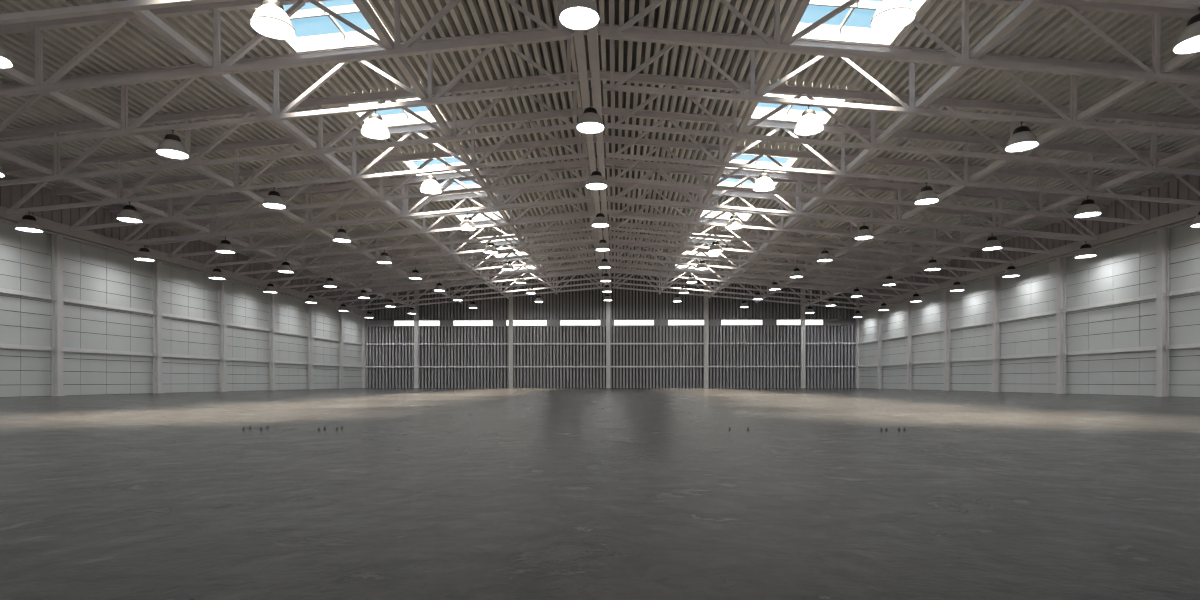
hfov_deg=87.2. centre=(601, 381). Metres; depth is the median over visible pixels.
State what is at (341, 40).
skylight
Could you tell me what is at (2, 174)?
pendant lamp
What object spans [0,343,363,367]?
trim
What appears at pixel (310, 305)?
wall column
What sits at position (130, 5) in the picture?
roof truss
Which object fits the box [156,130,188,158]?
pendant lamp
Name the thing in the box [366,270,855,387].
wall
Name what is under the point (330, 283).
pendant lamp
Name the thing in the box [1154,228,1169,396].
wall column
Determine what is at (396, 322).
window
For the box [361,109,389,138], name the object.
pendant lamp
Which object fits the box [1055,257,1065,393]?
wall column
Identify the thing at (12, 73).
tie beam
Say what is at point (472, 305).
pendant lamp
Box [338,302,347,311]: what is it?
pendant lamp
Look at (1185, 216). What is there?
trim
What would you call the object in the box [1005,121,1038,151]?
pendant lamp
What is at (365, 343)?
trim
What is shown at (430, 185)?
pendant lamp
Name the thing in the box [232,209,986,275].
roof truss
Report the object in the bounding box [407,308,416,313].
pendant lamp
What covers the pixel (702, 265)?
pendant lamp
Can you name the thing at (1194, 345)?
trim
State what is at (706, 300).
wall column
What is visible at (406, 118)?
skylight
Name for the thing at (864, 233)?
pendant lamp
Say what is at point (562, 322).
window
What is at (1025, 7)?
tie beam
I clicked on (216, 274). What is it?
pendant lamp
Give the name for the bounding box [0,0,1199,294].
ceiling
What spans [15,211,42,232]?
pendant lamp
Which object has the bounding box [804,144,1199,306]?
tie beam
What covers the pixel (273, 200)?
pendant lamp
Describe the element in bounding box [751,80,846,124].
skylight
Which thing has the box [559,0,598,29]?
pendant lamp
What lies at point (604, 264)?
pendant lamp
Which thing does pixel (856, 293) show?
pendant lamp
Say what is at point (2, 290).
trim
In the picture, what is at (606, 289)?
pendant lamp
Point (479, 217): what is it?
skylight
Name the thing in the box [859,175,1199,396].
wall
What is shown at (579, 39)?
ridge beam
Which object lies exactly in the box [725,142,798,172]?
skylight
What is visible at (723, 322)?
window
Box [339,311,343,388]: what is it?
wall column
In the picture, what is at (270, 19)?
pendant lamp
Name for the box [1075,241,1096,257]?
pendant lamp
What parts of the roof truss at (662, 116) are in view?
vertical post, vertical post, vertical post, vertical post, vertical post, vertical post, vertical post, vertical post, vertical post, vertical post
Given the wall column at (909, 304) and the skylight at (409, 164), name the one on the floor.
the wall column at (909, 304)
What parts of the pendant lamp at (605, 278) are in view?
lamp shade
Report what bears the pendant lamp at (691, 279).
hanging from the roof truss at (572, 245)
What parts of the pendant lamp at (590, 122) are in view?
lamp shade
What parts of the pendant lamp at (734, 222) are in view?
lamp shade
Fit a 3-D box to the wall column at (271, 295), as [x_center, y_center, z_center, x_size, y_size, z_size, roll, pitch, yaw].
[-25.005,-3.079,47.981,0.360,7.531,0.400,0,0,1]
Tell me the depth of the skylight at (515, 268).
59.39 m
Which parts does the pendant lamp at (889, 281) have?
lamp shade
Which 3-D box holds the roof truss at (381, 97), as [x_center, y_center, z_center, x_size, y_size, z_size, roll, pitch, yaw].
[-0.267,-9.170,22.913,50.825,4.234,0.170,0,0,1]
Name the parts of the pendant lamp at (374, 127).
lamp shade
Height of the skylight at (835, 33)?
0.754 m
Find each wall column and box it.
[50,235,64,395]
[153,261,161,392]
[219,279,227,391]
[269,293,274,389]
[308,303,312,388]
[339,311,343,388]
[362,298,365,387]
[414,290,418,387]
[509,281,512,387]
[606,272,609,387]
[704,280,708,387]
[800,289,804,387]
[855,297,859,387]
[876,308,881,388]
[906,299,911,389]
[943,289,949,390]
[990,275,998,391]
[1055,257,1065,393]
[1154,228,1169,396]
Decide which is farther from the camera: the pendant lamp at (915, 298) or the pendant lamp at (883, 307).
the pendant lamp at (883, 307)
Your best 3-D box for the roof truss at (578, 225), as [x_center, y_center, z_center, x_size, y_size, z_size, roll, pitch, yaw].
[0.247,-9.170,44.377,50.825,4.234,0.170,0,0,1]
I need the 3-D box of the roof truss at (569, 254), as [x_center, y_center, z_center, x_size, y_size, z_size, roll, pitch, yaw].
[0.462,-9.170,53.374,50.825,4.234,0.170,0,0,1]
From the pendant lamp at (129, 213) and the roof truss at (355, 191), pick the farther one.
the roof truss at (355, 191)
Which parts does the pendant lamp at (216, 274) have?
lamp shade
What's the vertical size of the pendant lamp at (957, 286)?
0.778 m
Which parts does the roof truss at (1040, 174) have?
vertical post, vertical post, vertical post, vertical post, vertical post, vertical post, vertical post, vertical post, vertical post, vertical post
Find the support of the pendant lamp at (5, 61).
hanging from the roof truss at (130, 5)
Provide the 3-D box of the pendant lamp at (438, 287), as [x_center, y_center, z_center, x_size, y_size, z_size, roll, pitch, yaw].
[-13.026,-7.680,50.696,0.892,0.778,0.892,0,0,1]
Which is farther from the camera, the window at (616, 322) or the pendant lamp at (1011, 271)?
the window at (616, 322)
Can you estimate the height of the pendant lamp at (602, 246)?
1.246 m
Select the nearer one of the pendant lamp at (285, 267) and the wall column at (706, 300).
the pendant lamp at (285, 267)
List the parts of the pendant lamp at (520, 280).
lamp shade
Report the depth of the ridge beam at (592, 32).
20.75 m
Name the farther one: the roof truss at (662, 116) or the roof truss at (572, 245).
the roof truss at (572, 245)
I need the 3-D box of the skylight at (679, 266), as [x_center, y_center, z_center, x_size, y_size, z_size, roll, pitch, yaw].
[8.342,-10.810,57.687,3.170,0.754,2.800,0,0,1]
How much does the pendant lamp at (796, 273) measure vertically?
0.778 m
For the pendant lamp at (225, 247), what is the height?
0.778 m
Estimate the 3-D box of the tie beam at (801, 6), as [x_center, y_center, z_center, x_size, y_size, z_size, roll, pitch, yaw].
[5.360,-9.053,36.917,0.190,0.190,56.070,0,0,1]
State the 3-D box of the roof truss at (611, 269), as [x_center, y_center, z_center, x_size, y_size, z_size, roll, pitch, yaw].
[0.677,-9.170,62.372,50.825,4.234,0.170,0,0,1]
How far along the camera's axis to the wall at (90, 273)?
34.86 m
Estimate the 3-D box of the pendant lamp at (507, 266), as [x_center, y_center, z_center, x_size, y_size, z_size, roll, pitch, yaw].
[-6.601,-8.269,44.541,0.892,0.778,0.892,0,0,1]
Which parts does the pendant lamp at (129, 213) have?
lamp shade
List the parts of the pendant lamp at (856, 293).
lamp shade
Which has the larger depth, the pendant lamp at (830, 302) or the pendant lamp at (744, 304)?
the pendant lamp at (744, 304)
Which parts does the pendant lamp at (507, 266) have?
lamp shade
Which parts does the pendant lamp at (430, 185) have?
lamp shade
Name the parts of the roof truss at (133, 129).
vertical post, vertical post, vertical post, vertical post, vertical post, vertical post, vertical post, vertical post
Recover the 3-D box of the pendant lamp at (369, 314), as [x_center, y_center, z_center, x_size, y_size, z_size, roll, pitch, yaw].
[-23.166,-6.744,62.942,0.892,0.778,0.892,0,0,1]
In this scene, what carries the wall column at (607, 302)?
on the floor
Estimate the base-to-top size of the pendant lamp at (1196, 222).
0.778 m
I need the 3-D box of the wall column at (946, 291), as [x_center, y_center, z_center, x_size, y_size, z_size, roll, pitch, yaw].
[25.641,-3.079,46.771,0.360,7.531,0.400,0,0,1]
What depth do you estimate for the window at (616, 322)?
65.36 m
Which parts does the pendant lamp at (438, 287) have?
lamp shade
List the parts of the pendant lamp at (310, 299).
lamp shade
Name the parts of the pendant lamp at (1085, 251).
lamp shade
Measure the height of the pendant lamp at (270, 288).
0.778 m
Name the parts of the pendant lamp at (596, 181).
lamp shade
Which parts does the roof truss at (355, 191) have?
vertical post, vertical post, vertical post, vertical post, vertical post, vertical post, vertical post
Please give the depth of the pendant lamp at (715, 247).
38.01 m
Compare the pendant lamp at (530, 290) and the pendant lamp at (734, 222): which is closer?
the pendant lamp at (734, 222)
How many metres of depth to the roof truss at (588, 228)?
38.33 m
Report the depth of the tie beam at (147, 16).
19.23 m
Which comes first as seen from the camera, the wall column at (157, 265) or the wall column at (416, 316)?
the wall column at (157, 265)
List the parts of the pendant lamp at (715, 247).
lamp shade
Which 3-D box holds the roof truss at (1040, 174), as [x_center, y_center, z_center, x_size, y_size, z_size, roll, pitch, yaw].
[-0.123,-9.170,28.911,50.825,4.234,0.170,0,0,1]
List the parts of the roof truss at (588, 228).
vertical post, vertical post, vertical post, vertical post, vertical post, vertical post, vertical post, vertical post, vertical post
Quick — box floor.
[0,388,1199,599]
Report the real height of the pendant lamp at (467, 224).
0.778 m
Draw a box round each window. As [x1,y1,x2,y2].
[394,320,439,325]
[453,320,492,325]
[506,320,546,325]
[560,320,600,325]
[614,320,653,325]
[668,320,703,324]
[721,320,762,324]
[776,319,823,324]
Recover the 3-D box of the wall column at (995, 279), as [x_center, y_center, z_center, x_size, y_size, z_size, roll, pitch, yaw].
[25.498,-3.079,40.772,0.360,7.531,0.400,0,0,1]
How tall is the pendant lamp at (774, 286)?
0.778 m
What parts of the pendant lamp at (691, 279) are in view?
lamp shade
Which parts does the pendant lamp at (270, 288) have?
lamp shade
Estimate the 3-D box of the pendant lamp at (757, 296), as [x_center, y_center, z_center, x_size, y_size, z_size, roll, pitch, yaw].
[13.950,-7.680,56.053,0.892,0.778,0.892,0,0,1]
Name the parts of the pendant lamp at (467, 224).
lamp shade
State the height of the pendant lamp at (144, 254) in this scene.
0.778 m
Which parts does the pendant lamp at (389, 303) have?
lamp shade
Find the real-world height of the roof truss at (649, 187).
4.234 m
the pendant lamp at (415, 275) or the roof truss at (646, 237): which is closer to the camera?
the pendant lamp at (415, 275)
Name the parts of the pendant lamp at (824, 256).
lamp shade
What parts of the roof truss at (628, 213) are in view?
vertical post, vertical post, vertical post, vertical post, vertical post, vertical post, vertical post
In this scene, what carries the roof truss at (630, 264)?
attached to the ceiling
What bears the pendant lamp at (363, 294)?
hanging from the roof truss at (572, 245)
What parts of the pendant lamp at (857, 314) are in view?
lamp shade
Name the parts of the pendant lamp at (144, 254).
lamp shade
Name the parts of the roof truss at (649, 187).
vertical post, vertical post, vertical post, vertical post, vertical post, vertical post, vertical post, vertical post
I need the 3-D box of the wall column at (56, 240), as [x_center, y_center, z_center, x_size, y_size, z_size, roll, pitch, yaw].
[-25.446,-3.079,29.517,0.360,7.531,0.400,0,0,1]
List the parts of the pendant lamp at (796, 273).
lamp shade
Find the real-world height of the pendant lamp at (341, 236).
0.778 m
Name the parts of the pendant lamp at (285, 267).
lamp shade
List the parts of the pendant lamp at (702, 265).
lamp shade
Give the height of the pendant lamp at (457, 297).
0.778 m
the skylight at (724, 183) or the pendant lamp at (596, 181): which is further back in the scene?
the skylight at (724, 183)
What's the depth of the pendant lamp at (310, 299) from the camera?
50.74 m
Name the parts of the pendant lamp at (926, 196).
lamp shade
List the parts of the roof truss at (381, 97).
vertical post, vertical post, vertical post, vertical post, vertical post, vertical post, vertical post, vertical post, vertical post, vertical post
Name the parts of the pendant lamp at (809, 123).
lamp shade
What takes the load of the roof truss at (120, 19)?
attached to the ceiling
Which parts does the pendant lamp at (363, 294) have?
lamp shade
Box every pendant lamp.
[0,44,12,67]
[0,166,4,176]
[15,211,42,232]
[116,202,142,222]
[134,245,154,260]
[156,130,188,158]
[209,266,225,279]
[215,237,234,253]
[250,0,294,38]
[262,187,285,208]
[263,281,276,292]
[278,259,293,272]
[305,293,316,302]
[323,278,336,287]
[333,226,350,242]
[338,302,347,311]
[358,288,369,298]
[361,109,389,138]
[364,312,373,317]
[377,250,391,263]
[385,298,395,306]
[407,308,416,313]
[409,268,421,279]
[420,172,441,193]
[434,281,444,291]
[453,293,462,300]
[459,214,476,230]
[469,302,476,308]
[483,242,497,253]
[501,261,513,270]
[515,273,525,283]
[526,287,535,293]
[534,296,542,302]
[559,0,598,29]
[576,88,604,133]
[586,156,606,189]
[592,201,608,227]
[595,229,609,250]
[598,251,610,268]
[601,273,610,281]
[602,285,611,292]
[604,294,611,300]
[673,295,681,301]
[679,284,688,293]
[686,275,696,282]
[696,258,708,269]
[708,239,722,252]
[725,212,742,228]
[740,299,748,307]
[753,169,774,191]
[753,292,762,299]
[769,282,780,289]
[790,266,802,277]
[794,105,823,134]
[805,307,814,313]
[817,250,832,261]
[825,299,835,305]
[851,287,861,296]
[853,309,862,317]
[855,223,873,239]
[871,0,915,31]
[878,301,888,310]
[883,274,895,285]
[910,294,921,301]
[914,183,938,204]
[924,257,940,270]
[950,282,963,291]
[982,233,1002,250]
[1002,263,1019,277]
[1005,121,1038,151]
[1074,196,1101,217]
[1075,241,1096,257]
[1173,7,1199,53]
[1190,211,1199,226]
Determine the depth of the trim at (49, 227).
35.22 m
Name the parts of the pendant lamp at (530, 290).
lamp shade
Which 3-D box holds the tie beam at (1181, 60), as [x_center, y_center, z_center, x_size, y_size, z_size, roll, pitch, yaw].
[15.257,-8.165,36.681,0.190,0.190,56.070,0,0,1]
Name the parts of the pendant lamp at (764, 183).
lamp shade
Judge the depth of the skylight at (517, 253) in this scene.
53.41 m
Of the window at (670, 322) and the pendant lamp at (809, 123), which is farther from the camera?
the window at (670, 322)
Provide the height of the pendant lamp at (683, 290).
0.778 m
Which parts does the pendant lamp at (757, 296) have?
lamp shade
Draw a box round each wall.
[0,174,361,396]
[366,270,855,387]
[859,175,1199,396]
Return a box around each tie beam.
[0,68,462,303]
[0,151,414,307]
[117,0,509,298]
[353,0,557,294]
[659,0,810,293]
[707,0,1041,297]
[755,51,1199,302]
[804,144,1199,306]
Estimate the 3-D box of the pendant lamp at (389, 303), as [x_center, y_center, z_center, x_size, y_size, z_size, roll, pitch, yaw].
[-19.011,-7.130,56.840,0.892,0.778,0.892,0,0,1]
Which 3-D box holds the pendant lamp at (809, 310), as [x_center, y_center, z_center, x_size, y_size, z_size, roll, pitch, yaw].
[20.521,-7.103,61.897,0.892,0.778,0.892,0,0,1]
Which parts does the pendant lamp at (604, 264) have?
lamp shade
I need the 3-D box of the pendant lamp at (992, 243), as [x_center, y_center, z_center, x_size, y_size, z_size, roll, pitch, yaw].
[19.804,-7.103,31.906,0.892,0.778,0.892,0,0,1]
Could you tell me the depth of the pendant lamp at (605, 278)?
50.16 m
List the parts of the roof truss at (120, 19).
vertical post, vertical post, vertical post, vertical post, vertical post, vertical post, vertical post, vertical post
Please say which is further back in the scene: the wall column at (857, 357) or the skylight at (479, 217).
the wall column at (857, 357)
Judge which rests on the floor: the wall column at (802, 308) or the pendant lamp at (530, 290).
the wall column at (802, 308)
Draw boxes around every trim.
[0,206,366,315]
[0,288,363,344]
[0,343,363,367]
[365,343,855,344]
[365,366,855,367]
[854,205,1199,313]
[858,287,1199,343]
[858,343,1199,366]
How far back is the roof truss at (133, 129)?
19.86 m
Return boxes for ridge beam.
[573,29,606,285]
[588,0,610,287]
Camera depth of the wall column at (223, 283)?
41.97 m
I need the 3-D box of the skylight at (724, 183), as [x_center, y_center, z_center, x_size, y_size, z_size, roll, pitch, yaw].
[7.768,-10.810,33.694,3.170,0.754,2.800,0,0,1]
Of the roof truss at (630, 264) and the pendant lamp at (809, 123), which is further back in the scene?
the roof truss at (630, 264)
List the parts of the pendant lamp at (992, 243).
lamp shade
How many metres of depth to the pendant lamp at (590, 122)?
19.75 m
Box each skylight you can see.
[253,0,393,52]
[346,81,445,126]
[401,143,477,175]
[438,179,491,195]
[455,205,508,221]
[477,226,522,242]
[493,252,527,257]
[513,259,541,269]
[675,259,709,268]
[682,244,719,256]
[690,226,734,241]
[700,202,752,220]
[718,181,778,187]
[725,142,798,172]
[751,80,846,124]
[793,0,927,45]
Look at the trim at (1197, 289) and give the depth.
34.41 m
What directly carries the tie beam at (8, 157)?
attached to the roof truss at (120, 19)
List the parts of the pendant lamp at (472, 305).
lamp shade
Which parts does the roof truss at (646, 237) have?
vertical post, vertical post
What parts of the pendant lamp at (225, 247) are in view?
lamp shade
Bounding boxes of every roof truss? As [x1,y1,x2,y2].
[0,0,1199,24]
[0,0,1199,97]
[0,23,1199,148]
[0,70,1199,185]
[1,106,1199,213]
[55,135,1164,230]
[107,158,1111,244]
[115,165,1104,246]
[157,180,1062,257]
[202,196,1015,267]
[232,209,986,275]
[249,221,970,282]
[271,231,947,288]
[292,240,924,293]
[310,250,909,298]
[333,255,894,302]
[341,262,879,306]
[354,268,866,310]
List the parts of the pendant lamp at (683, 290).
lamp shade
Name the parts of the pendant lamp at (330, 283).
lamp shade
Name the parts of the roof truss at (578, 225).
vertical post, vertical post, vertical post, vertical post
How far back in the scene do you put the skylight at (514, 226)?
47.40 m
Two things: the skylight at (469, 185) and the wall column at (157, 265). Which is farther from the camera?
the wall column at (157, 265)
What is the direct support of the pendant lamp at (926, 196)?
hanging from the roof truss at (662, 116)
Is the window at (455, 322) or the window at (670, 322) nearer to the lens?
the window at (670, 322)
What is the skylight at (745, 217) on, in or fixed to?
attached to the ceiling
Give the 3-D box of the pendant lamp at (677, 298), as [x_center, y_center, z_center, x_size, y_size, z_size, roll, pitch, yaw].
[7.525,-8.269,62.208,0.892,0.778,0.892,0,0,1]
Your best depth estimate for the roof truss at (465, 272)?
56.33 m
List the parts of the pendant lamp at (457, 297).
lamp shade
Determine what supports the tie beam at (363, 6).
attached to the roof truss at (120, 19)
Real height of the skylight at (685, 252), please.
0.754 m
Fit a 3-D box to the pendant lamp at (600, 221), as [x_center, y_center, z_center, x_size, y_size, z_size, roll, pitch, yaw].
[-0.040,-8.630,32.380,0.892,1.246,0.892,0,0,1]
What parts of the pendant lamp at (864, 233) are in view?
lamp shade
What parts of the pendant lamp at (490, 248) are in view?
lamp shade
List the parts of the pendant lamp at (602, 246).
lamp shade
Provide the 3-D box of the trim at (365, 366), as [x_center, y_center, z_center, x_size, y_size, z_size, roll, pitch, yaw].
[0.747,-1.528,65.291,51.440,0.160,0.150,0,0,1]
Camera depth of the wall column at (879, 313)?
58.74 m
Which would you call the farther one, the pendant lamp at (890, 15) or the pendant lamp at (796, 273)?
the pendant lamp at (796, 273)
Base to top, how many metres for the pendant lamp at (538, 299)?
0.778 m
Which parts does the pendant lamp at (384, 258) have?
lamp shade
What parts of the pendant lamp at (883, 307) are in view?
lamp shade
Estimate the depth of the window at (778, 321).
64.93 m
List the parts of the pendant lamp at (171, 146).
lamp shade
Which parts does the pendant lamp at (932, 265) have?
lamp shade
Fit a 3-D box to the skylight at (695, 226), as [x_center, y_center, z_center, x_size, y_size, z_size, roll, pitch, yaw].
[8.055,-10.810,45.691,3.170,0.754,2.800,0,0,1]
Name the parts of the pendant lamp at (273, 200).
lamp shade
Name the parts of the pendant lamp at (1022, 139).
lamp shade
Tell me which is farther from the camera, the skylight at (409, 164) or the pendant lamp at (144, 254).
the pendant lamp at (144, 254)
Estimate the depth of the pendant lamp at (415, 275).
44.48 m
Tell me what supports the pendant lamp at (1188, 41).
hanging from the roof truss at (130, 5)
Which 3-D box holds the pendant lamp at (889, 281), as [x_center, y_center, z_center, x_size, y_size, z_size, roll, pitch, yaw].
[20.091,-7.103,43.902,0.892,0.778,0.892,0,0,1]
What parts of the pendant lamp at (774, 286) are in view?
lamp shade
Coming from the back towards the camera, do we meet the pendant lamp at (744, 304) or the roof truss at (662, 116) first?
the pendant lamp at (744, 304)
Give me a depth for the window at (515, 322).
65.61 m
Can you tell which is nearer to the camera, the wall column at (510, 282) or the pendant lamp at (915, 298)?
the pendant lamp at (915, 298)
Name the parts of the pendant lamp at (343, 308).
lamp shade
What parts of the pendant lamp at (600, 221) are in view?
lamp shade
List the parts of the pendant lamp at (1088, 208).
lamp shade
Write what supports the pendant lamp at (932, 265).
hanging from the roof truss at (588, 228)
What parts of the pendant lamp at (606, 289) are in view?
lamp shade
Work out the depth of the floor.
3.89 m
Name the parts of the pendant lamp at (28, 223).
lamp shade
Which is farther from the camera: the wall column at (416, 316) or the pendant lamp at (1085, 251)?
the wall column at (416, 316)
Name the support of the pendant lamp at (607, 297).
hanging from the ridge beam at (579, 39)
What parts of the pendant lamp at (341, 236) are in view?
lamp shade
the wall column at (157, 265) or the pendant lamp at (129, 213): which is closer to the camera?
the pendant lamp at (129, 213)
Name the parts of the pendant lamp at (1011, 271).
lamp shade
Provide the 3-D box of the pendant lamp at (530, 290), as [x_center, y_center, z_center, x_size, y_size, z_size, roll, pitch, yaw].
[-6.315,-8.269,56.537,0.892,0.778,0.892,0,0,1]
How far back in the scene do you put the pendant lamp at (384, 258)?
38.50 m
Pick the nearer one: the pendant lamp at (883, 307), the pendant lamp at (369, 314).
the pendant lamp at (883, 307)
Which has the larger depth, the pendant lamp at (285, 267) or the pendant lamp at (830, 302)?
the pendant lamp at (830, 302)
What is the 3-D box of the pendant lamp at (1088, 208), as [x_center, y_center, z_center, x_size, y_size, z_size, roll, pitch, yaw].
[19.649,-7.103,25.438,0.892,0.778,0.892,0,0,1]
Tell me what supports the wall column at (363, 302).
attached to the wall at (90, 273)
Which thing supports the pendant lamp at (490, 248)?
hanging from the roof truss at (588, 228)
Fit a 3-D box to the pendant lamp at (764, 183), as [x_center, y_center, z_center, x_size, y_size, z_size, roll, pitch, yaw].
[6.653,-8.269,25.748,0.892,0.778,0.892,0,0,1]
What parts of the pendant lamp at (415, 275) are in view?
lamp shade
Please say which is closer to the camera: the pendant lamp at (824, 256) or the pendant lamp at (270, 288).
the pendant lamp at (824, 256)
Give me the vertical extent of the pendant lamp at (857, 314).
0.778 m
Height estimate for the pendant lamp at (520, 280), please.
0.778 m

